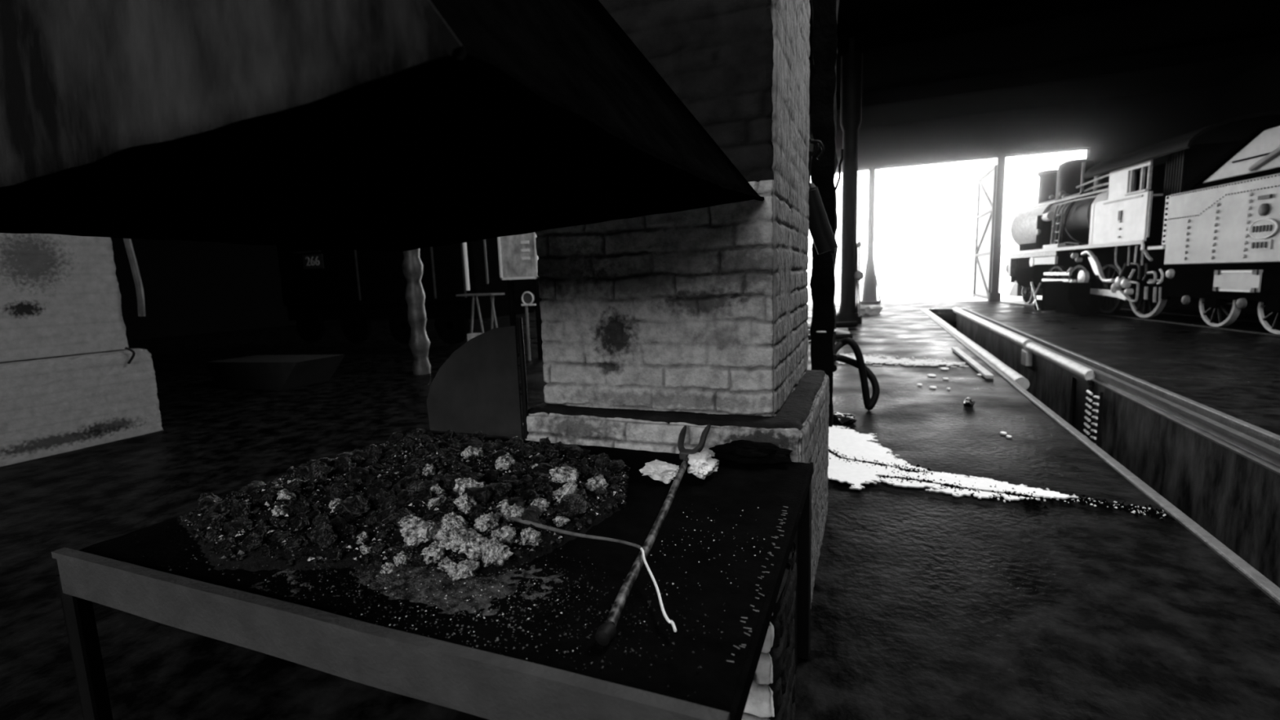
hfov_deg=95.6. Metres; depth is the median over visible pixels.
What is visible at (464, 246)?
pipe
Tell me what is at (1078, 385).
frame
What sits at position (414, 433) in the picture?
lump
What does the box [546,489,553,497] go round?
lump
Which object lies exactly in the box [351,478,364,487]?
lump
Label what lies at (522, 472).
lump
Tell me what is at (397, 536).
lump
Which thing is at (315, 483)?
lump
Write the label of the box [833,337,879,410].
hose
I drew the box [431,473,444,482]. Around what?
lump
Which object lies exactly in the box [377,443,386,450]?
lump
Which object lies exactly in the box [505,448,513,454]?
lump
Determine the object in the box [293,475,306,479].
lump
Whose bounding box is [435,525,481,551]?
lump
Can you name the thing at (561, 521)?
lump
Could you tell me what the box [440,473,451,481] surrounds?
lump
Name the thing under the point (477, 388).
plate
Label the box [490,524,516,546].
lump
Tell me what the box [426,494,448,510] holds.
lump
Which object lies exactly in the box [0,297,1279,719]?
floor
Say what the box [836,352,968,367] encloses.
lime spill
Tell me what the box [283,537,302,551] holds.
lump
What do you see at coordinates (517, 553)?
lump
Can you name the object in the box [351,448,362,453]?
lump
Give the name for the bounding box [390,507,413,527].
lump
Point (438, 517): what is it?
lump
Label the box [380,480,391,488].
lump
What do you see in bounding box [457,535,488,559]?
lump
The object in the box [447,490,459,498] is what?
lump
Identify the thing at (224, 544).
lump
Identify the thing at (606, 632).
fork
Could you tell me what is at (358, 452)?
lump
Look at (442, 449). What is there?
lump
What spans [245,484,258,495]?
lump
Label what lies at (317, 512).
lump
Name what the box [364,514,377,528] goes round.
lump
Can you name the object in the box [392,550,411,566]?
lump
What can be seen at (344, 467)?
lump
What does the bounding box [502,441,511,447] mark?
lump
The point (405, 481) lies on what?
lump
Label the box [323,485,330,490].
lump
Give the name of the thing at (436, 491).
lump
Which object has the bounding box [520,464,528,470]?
lump
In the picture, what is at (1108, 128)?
wall
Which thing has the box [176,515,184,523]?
lump
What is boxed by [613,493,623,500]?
lump
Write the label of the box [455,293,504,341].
trestle
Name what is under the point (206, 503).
lump
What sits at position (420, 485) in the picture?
lump
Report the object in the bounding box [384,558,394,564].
lump
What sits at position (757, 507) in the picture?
pale grit
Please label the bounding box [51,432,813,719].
table
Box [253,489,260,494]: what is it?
lump
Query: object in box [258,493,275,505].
lump
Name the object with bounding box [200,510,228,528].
lump
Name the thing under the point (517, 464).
lump
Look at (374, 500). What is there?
lump
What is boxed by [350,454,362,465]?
lump
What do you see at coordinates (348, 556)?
cinder dust
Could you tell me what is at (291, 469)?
lump
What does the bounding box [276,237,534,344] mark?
wagon
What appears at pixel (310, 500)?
lump
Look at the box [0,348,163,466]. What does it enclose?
footing
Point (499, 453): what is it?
lump
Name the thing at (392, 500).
lump
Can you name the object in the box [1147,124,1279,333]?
tender
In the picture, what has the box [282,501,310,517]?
lump
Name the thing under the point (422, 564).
lump
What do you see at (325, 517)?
lump
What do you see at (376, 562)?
lump
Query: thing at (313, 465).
lump
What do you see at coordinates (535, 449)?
lump
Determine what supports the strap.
hanging from the brick pier at (60, 295)
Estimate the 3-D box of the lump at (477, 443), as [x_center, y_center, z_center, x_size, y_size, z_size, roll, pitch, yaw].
[-0.640,0.331,2.229,0.080,0.051,0.066,5,10,39]
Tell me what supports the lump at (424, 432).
on the bed
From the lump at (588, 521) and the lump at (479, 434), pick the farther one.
the lump at (479, 434)
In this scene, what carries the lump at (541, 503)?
on the bed
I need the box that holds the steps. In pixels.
[933,313,957,329]
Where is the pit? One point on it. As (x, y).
(1235, 499)
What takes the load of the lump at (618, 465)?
on the bed
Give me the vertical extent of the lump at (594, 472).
0.046 m
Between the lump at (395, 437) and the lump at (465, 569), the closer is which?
the lump at (465, 569)
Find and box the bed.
[179,440,630,577]
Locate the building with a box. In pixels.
[893,238,1019,277]
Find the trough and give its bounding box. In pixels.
[205,354,345,391]
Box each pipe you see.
[462,242,470,290]
[483,239,488,284]
[808,321,857,328]
[808,323,849,333]
[808,328,848,333]
[808,333,853,340]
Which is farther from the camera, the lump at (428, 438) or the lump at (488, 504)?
the lump at (428, 438)
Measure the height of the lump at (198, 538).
0.017 m
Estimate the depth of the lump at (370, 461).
2.03 m
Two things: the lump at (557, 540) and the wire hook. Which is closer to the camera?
the lump at (557, 540)
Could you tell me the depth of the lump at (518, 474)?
1.84 m
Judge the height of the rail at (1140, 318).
0.030 m
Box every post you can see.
[808,0,843,426]
[860,166,881,304]
[988,155,1005,302]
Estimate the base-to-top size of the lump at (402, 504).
0.026 m
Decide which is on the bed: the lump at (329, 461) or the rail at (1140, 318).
the lump at (329, 461)
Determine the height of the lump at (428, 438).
0.033 m
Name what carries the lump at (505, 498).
on the bed
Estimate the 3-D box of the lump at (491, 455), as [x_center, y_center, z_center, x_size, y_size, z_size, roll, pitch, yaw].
[-0.526,0.339,2.034,0.022,0.022,0.031,-3,8,-5]
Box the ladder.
[1083,385,1103,446]
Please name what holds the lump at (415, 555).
on the bed
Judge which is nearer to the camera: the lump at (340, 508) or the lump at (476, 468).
the lump at (340, 508)
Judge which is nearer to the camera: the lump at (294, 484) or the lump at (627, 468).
the lump at (294, 484)
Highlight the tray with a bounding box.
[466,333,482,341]
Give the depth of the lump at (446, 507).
1.58 m
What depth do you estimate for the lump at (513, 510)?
1.57 m
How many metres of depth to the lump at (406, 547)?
1.44 m
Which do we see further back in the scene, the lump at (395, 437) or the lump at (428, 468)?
the lump at (395, 437)
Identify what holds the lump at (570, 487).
on the bed
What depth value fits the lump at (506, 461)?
1.96 m
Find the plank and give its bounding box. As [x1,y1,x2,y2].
[951,346,994,378]
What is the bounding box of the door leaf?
[973,164,996,301]
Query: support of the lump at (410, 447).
on the bed
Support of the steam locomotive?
on the rail at (1140, 318)
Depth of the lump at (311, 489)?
1.81 m
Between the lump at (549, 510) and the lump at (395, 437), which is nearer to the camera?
the lump at (549, 510)
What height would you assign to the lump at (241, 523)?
0.036 m
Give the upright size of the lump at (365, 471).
0.060 m
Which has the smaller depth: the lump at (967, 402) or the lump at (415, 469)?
the lump at (415, 469)
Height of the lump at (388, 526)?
0.021 m
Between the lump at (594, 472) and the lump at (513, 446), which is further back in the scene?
the lump at (513, 446)
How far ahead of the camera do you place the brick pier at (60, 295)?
5.29 m
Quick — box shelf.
[521,303,536,306]
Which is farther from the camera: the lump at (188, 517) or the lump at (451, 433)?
the lump at (451, 433)
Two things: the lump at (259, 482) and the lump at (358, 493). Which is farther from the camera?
the lump at (259, 482)
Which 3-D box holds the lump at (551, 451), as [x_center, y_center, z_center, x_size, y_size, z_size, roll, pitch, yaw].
[-0.319,0.335,2.080,0.078,0.051,0.057,-7,9,-32]
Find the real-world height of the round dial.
1.242 m
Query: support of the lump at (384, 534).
on the bed
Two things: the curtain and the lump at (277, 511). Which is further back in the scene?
the curtain
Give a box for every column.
[401,248,431,375]
[835,36,863,324]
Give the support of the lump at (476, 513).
on the bed
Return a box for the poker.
[484,510,676,631]
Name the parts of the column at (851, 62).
rod, rod, knob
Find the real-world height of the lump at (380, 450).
0.044 m
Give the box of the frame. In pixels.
[1067,373,1093,438]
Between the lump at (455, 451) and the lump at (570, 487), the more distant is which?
the lump at (455, 451)
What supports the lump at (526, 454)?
on the bed
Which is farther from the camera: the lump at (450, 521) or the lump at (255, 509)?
the lump at (255, 509)
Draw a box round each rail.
[919,308,1279,605]
[995,301,1279,336]
[1030,341,1279,475]
[1120,307,1261,323]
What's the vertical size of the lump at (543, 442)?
0.061 m
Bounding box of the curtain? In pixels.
[1159,141,1239,239]
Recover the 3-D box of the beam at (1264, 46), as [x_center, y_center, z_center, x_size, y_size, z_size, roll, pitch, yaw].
[2.803,-8.845,21.456,32.800,0.450,0.300,1,9,22]
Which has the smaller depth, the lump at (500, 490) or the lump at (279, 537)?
the lump at (279, 537)
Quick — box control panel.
[497,231,542,359]
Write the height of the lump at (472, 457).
0.034 m
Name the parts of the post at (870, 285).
post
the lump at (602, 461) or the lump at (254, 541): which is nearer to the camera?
the lump at (254, 541)
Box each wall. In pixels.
[110,237,340,340]
[533,84,1221,308]
[1217,54,1279,302]
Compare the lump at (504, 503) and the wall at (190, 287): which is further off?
the wall at (190, 287)
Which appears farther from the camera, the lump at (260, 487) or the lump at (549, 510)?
the lump at (260, 487)
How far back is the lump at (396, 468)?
1.96 m
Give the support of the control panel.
on the floor
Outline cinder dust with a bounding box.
[130,491,724,696]
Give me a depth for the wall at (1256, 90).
18.25 m
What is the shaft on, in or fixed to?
on the brick pillar at (704, 309)
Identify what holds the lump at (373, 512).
on the bed
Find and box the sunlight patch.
[827,425,1078,502]
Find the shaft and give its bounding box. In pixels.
[598,0,810,209]
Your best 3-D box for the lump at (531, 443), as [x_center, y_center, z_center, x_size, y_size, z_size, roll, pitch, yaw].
[-0.433,0.341,2.293,0.044,0.042,0.051,-3,8,-7]
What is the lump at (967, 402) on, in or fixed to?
on the floor
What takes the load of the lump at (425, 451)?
on the bed
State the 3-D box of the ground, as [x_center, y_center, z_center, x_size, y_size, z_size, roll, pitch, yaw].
[51.222,-14.528,100.914,200.000,0.001,172.700,1,9,22]
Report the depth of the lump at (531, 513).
1.55 m
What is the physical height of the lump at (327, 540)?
0.037 m
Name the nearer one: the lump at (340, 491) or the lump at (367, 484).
the lump at (340, 491)
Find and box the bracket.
[1021,348,1032,366]
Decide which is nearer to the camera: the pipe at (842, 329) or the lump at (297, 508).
the lump at (297, 508)
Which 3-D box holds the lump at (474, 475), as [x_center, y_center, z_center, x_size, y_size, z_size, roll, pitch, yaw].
[-0.543,0.385,1.848,0.094,0.056,0.074,0,8,14]
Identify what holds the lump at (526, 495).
on the bed
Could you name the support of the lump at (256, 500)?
on the bed
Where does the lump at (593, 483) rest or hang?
on the bed
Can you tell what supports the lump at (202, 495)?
on the bed
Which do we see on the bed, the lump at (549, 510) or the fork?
the lump at (549, 510)
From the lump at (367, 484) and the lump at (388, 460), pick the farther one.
the lump at (388, 460)
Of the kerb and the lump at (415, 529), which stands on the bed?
the lump at (415, 529)
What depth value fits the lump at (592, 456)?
2.10 m
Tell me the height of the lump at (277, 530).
0.018 m
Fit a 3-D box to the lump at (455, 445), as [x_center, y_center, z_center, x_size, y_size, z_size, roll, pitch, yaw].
[-0.689,0.330,2.169,0.050,0.046,0.043,-2,8,2]
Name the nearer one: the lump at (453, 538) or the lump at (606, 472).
the lump at (453, 538)
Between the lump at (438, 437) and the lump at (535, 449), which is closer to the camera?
the lump at (535, 449)
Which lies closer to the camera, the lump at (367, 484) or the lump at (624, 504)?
the lump at (624, 504)
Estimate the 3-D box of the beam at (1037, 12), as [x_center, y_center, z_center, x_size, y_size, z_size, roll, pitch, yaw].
[0.813,-8.079,16.495,32.800,0.450,0.300,1,9,22]
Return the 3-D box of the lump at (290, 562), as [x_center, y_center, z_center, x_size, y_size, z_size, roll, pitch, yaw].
[-0.872,0.504,1.442,0.019,0.018,0.020,-5,9,-21]
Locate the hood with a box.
[0,0,764,251]
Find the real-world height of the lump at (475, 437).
0.040 m
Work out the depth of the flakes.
1.25 m
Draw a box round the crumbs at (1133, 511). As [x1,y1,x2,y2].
[1045,488,1165,515]
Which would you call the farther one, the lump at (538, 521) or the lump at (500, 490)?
the lump at (500, 490)
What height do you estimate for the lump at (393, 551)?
0.029 m
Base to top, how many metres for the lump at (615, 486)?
0.025 m
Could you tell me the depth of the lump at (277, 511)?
1.64 m
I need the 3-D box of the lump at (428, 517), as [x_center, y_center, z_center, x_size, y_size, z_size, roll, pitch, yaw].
[-0.575,0.426,1.563,0.039,0.023,0.024,-8,10,-37]
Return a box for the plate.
[426,325,522,437]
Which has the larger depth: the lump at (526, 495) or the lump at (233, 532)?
the lump at (526, 495)
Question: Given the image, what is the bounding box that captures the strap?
[123,238,145,316]
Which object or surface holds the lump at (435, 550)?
on the bed
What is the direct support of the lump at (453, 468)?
on the bed
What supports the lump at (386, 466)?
on the bed
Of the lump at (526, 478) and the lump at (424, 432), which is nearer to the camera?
the lump at (526, 478)
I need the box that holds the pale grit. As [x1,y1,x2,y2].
[265,506,764,659]
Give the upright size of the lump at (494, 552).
0.068 m
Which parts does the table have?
leg, plate, leg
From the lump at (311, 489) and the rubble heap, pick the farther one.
the rubble heap
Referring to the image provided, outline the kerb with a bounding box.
[962,307,1279,448]
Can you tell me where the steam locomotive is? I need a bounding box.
[1005,110,1279,317]
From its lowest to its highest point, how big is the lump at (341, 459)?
0.045 m
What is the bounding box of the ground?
[806,273,1041,303]
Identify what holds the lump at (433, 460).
on the bed
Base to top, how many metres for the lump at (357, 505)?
0.064 m
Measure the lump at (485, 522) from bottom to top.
0.058 m
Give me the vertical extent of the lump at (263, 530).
0.026 m
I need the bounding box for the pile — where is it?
[185,435,627,567]
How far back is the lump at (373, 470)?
1.95 m
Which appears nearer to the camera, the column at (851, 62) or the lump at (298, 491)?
the lump at (298, 491)
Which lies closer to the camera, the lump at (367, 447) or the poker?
the poker
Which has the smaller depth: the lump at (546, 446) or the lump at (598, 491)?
the lump at (598, 491)
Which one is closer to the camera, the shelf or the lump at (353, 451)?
the lump at (353, 451)
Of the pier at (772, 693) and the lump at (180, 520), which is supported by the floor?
the pier at (772, 693)
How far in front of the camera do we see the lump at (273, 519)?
1.60 m
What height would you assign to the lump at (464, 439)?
0.029 m
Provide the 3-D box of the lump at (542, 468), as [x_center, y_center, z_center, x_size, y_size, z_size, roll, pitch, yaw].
[-0.306,0.354,1.848,0.073,0.047,0.055,-2,8,-1]
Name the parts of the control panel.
leg, frame, leg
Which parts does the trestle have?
leg, leg, leg, leg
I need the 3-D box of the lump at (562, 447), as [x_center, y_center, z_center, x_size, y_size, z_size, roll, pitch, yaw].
[-0.293,0.329,2.150,0.072,0.055,0.057,-6,9,-24]
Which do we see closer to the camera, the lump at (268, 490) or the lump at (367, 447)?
the lump at (268, 490)
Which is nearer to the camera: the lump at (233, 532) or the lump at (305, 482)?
the lump at (233, 532)
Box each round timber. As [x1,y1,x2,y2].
[923,308,1029,390]
[952,306,1033,349]
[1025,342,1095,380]
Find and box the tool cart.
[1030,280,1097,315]
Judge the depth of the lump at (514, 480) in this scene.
1.79 m
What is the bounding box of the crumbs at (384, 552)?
[187,442,624,557]
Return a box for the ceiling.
[808,0,1279,133]
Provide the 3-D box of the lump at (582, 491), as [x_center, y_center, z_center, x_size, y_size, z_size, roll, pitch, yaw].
[-0.177,0.401,1.710,0.040,0.045,0.042,-2,8,1]
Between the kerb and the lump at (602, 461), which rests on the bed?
the lump at (602, 461)
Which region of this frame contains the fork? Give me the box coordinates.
[595,423,711,645]
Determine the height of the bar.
0.531 m
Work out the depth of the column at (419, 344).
9.12 m
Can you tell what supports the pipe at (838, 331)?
on the floor
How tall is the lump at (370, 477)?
0.031 m
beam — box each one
[808,0,1192,62]
[808,34,1279,115]
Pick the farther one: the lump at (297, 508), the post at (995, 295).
the post at (995, 295)
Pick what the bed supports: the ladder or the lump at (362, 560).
the lump at (362, 560)
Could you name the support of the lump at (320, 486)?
on the bed
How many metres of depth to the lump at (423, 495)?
1.65 m
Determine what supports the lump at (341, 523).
on the bed
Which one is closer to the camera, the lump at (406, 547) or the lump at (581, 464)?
the lump at (406, 547)
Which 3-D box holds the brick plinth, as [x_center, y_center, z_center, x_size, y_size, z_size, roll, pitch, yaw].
[0.290,0.553,2.989,1.227,0.855,1.338,1,9,22]
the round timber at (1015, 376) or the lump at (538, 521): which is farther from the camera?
the round timber at (1015, 376)
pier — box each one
[0,232,128,362]
[741,542,796,719]
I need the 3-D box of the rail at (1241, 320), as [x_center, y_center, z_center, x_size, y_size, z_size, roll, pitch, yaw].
[12.258,-0.096,7.616,0.080,0.030,31.000,0,8,12]
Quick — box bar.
[516,317,528,438]
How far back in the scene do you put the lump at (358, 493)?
1.71 m
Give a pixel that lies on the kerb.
(1273, 439)
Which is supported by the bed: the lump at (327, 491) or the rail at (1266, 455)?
the lump at (327, 491)
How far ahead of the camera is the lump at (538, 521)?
1.52 m
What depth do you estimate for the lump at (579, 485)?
1.73 m
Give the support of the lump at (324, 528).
on the bed
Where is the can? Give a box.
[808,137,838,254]
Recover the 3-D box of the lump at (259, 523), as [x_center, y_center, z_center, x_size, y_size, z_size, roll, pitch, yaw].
[-1.039,0.449,1.589,0.027,0.030,0.038,-5,9,-21]
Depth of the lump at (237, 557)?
1.46 m
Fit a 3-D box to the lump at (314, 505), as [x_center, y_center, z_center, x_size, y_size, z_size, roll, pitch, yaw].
[-0.934,0.425,1.676,0.021,0.024,0.027,-3,8,-5]
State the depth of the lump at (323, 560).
1.43 m
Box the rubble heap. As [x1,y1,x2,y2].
[857,304,883,315]
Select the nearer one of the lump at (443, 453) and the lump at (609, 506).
the lump at (609, 506)
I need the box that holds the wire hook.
[124,346,135,364]
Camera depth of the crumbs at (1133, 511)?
3.37 m
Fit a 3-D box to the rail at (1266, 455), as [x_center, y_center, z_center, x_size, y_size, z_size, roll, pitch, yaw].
[5.897,0.190,7.514,0.120,0.130,27.100,1,9,22]
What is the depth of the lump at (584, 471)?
1.91 m
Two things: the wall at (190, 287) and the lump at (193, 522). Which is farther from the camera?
the wall at (190, 287)
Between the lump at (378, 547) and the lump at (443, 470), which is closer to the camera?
the lump at (378, 547)
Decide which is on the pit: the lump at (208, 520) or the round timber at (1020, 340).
the round timber at (1020, 340)
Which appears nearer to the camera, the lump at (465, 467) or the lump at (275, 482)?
the lump at (275, 482)
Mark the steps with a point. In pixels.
(949, 318)
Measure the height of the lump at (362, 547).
0.023 m
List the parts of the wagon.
grab rail, number plate, frame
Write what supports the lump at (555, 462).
on the bed
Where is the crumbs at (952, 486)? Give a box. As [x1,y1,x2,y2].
[828,446,1055,508]
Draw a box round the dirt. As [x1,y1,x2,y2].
[1029,485,1174,519]
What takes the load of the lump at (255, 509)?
on the bed
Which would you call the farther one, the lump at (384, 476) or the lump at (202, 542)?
the lump at (384, 476)
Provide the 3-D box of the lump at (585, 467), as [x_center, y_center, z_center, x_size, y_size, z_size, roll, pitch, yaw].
[-0.178,0.370,1.947,0.044,0.034,0.034,2,9,28]
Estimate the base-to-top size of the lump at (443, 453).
0.034 m
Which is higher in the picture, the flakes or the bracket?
the bracket
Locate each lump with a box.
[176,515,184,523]
[182,514,191,519]
[188,520,197,527]
[191,528,200,534]
[195,534,204,541]
[197,492,217,503]
[197,495,222,511]
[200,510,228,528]
[200,537,207,545]
[204,528,221,542]
[208,498,238,515]
[213,536,239,551]
[227,530,239,538]
[230,498,253,517]
[231,517,253,531]
[235,553,245,560]
[240,482,260,493]
[240,514,253,519]
[240,533,263,549]
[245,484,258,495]
[248,480,264,485]
[252,498,259,503]
[252,506,262,515]
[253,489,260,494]
[253,525,272,536]
[254,518,267,528]
[257,485,266,493]
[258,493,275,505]
[266,480,279,488]
[266,488,275,493]
[267,515,280,524]
[268,530,293,544]
[271,504,287,516]
[273,528,281,533]
[276,488,297,500]
[278,519,288,528]
[281,477,290,482]
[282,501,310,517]
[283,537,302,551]
[284,480,303,491]
[284,558,293,566]
[286,466,297,477]
[287,477,309,488]
[292,514,310,530]
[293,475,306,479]
[293,488,302,496]
[293,534,305,542]
[294,466,304,476]
[297,466,309,475]
[297,493,306,500]
[303,485,315,492]
[305,466,335,482]
[305,497,315,509]
[306,459,316,466]
[306,480,318,486]
[306,523,333,542]
[307,460,329,473]
[309,457,334,466]
[311,503,321,510]
[311,508,320,517]
[311,512,336,525]
[311,559,322,565]
[316,485,324,490]
[316,533,338,549]
[318,557,327,564]
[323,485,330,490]
[324,488,330,496]
[328,497,343,509]
[328,547,344,561]
[329,482,355,498]
[330,515,351,534]
[333,475,345,481]
[333,503,348,514]
[334,455,352,466]
[334,461,357,475]
[336,479,347,483]
[337,451,353,457]
[340,494,371,518]
[346,466,369,482]
[347,481,356,486]
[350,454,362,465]
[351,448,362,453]
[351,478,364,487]
[352,491,364,496]
[353,449,364,456]
[355,530,368,544]
[359,450,367,462]
[359,545,370,554]
[359,554,368,564]
[361,457,377,468]
[361,481,371,489]
[363,444,377,451]
[364,448,380,461]
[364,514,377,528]
[365,474,375,483]
[366,510,377,519]
[368,465,382,476]
[368,494,385,508]
[370,446,383,453]
[370,542,386,555]
[372,462,384,470]
[373,559,382,567]
[376,504,399,524]
[376,531,388,541]
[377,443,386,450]
[377,474,386,480]
[379,562,396,573]
[380,457,386,465]
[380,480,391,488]
[380,495,398,509]
[382,523,394,532]
[383,463,392,469]
[383,546,402,559]
[384,449,397,458]
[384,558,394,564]
[386,443,395,450]
[386,457,393,463]
[387,431,406,445]
[388,446,402,453]
[389,482,403,495]
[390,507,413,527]
[391,528,404,543]
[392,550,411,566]
[393,466,401,471]
[395,488,418,504]
[395,500,407,508]
[396,476,415,489]
[397,513,417,527]
[399,515,442,547]
[401,545,413,553]
[404,436,413,441]
[404,444,413,453]
[405,440,414,447]
[405,462,422,478]
[405,480,439,492]
[407,430,422,439]
[409,553,422,561]
[411,499,424,510]
[413,440,421,446]
[414,434,430,440]
[415,448,431,458]
[415,562,425,566]
[416,488,432,504]
[420,540,445,564]
[421,428,431,435]
[421,463,435,476]
[422,514,434,519]
[423,435,436,442]
[424,455,440,466]
[425,562,435,568]
[426,432,435,436]
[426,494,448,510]
[430,484,448,497]
[431,448,440,456]
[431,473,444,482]
[431,515,443,521]
[435,435,444,440]
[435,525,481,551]
[436,555,457,572]
[438,440,445,448]
[438,449,447,457]
[438,498,457,514]
[439,448,448,452]
[439,468,445,474]
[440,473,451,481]
[440,511,468,529]
[441,472,466,493]
[443,429,456,439]
[444,439,460,448]
[445,452,455,459]
[446,448,461,457]
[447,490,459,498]
[447,558,479,582]
[448,441,462,449]
[449,466,457,473]
[453,477,486,495]
[453,493,477,512]
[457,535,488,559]
[458,513,468,518]
[459,436,470,442]
[459,466,471,471]
[461,445,484,458]
[461,468,473,475]
[462,471,484,480]
[462,486,492,504]
[463,439,483,448]
[467,453,476,462]
[468,509,484,521]
[470,436,479,439]
[470,503,485,512]
[471,431,487,440]
[471,465,483,472]
[474,512,499,532]
[479,502,487,507]
[481,442,498,453]
[481,537,513,567]
[483,469,498,482]
[484,482,513,503]
[485,502,495,510]
[486,453,493,459]
[489,507,499,513]
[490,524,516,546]
[493,449,507,458]
[494,452,515,471]
[495,438,502,444]
[495,499,509,512]
[497,475,509,482]
[497,497,508,503]
[498,521,508,528]
[500,503,524,523]
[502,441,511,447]
[502,475,524,494]
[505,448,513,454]
[507,497,525,507]
[508,444,518,448]
[509,435,524,444]
[509,470,522,479]
[511,550,521,557]
[512,461,523,470]
[515,488,523,494]
[516,470,526,475]
[519,527,542,546]
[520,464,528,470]
[520,475,533,483]
[520,488,540,502]
[520,504,539,528]
[524,452,530,458]
[525,467,533,474]
[526,440,536,447]
[526,519,546,531]
[529,497,550,516]
[531,453,546,465]
[532,447,542,452]
[533,462,555,476]
[536,484,543,493]
[538,436,551,448]
[542,444,550,451]
[542,445,560,461]
[543,477,551,485]
[543,507,555,515]
[544,484,553,491]
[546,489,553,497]
[548,458,563,467]
[548,465,578,484]
[551,481,579,503]
[551,515,570,527]
[552,440,568,456]
[553,537,561,543]
[556,493,589,518]
[559,481,568,488]
[566,444,583,458]
[570,457,577,464]
[574,522,582,529]
[575,481,582,488]
[576,487,586,500]
[577,462,586,467]
[579,465,592,473]
[581,457,589,465]
[581,468,588,476]
[584,474,609,491]
[585,518,592,525]
[586,468,599,479]
[590,454,595,460]
[593,487,604,496]
[594,456,610,470]
[598,453,609,458]
[599,467,611,477]
[606,459,625,472]
[606,503,612,511]
[607,475,622,485]
[609,483,619,491]
[611,503,617,510]
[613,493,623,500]
[617,501,626,507]
[623,466,630,471]
[687,450,719,479]
[708,440,792,465]
[833,412,857,424]
[963,397,975,406]
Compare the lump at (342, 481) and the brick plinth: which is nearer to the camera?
the lump at (342, 481)
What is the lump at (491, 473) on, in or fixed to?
on the bed
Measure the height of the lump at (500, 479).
0.028 m
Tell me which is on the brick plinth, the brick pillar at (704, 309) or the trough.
the brick pillar at (704, 309)
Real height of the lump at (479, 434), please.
0.050 m
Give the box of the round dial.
[521,291,536,360]
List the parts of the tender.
foot plate, post, frame, number plate, oval plate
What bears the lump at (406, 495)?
on the bed
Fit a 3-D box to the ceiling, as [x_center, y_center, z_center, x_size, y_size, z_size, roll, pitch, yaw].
[-1.169,-7.642,11.534,33.000,0.200,32.500,1,9,22]
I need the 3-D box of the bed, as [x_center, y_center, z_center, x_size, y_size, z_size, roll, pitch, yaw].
[-0.664,0.412,1.897,1.320,0.093,1.160,1,9,22]
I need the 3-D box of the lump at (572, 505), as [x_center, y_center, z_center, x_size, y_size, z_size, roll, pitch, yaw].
[-0.191,0.412,1.631,0.071,0.072,0.090,5,10,40]
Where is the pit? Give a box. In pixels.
[921,308,1279,587]
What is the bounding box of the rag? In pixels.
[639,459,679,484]
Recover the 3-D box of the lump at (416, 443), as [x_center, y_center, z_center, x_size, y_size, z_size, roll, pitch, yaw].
[-0.861,0.324,2.251,0.028,0.027,0.035,-4,8,-15]
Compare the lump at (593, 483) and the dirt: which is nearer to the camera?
the lump at (593, 483)
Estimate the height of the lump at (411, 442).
0.026 m
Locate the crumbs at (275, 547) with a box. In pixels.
[185,437,625,564]
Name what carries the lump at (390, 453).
on the bed
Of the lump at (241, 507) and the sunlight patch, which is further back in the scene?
the sunlight patch
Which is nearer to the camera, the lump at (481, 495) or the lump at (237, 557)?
the lump at (237, 557)
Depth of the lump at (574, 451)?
2.08 m
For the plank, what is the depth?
8.17 m
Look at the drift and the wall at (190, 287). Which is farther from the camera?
the wall at (190, 287)
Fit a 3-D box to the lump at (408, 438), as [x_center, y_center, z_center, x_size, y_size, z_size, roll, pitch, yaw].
[-0.928,0.323,2.331,0.033,0.032,0.033,-5,9,-22]
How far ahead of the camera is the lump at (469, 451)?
2.04 m
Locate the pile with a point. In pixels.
(326, 481)
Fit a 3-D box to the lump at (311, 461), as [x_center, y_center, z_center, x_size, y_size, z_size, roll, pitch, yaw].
[-1.179,0.381,2.101,0.042,0.043,0.057,1,8,19]
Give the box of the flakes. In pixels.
[726,506,788,662]
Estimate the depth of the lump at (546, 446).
2.24 m
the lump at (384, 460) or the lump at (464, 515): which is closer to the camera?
the lump at (464, 515)
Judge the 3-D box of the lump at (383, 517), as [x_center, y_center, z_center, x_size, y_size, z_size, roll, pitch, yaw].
[-0.686,0.423,1.579,0.059,0.050,0.060,-8,10,-38]
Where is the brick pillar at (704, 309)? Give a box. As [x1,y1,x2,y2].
[534,179,808,416]
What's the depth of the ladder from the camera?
7.14 m
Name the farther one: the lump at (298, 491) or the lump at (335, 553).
the lump at (298, 491)
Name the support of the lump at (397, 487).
on the bed
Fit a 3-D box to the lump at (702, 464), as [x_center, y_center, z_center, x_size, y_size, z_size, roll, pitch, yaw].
[0.216,0.363,1.992,0.100,0.091,0.120,1,9,22]
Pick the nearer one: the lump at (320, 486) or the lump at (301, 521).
the lump at (301, 521)
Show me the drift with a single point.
(475, 602)
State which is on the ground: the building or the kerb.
the building
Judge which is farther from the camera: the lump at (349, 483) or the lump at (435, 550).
the lump at (349, 483)
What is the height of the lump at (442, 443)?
0.031 m
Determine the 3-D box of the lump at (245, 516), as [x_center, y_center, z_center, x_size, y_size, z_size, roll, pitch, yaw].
[-1.111,0.445,1.638,0.027,0.022,0.027,-1,8,10]
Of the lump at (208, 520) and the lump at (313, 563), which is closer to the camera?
the lump at (313, 563)
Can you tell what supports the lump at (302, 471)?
on the bed
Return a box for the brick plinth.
[524,369,829,608]
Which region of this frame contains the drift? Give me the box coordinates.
[249,564,564,620]
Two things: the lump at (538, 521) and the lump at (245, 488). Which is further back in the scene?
the lump at (245, 488)
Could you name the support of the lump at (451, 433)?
on the bed

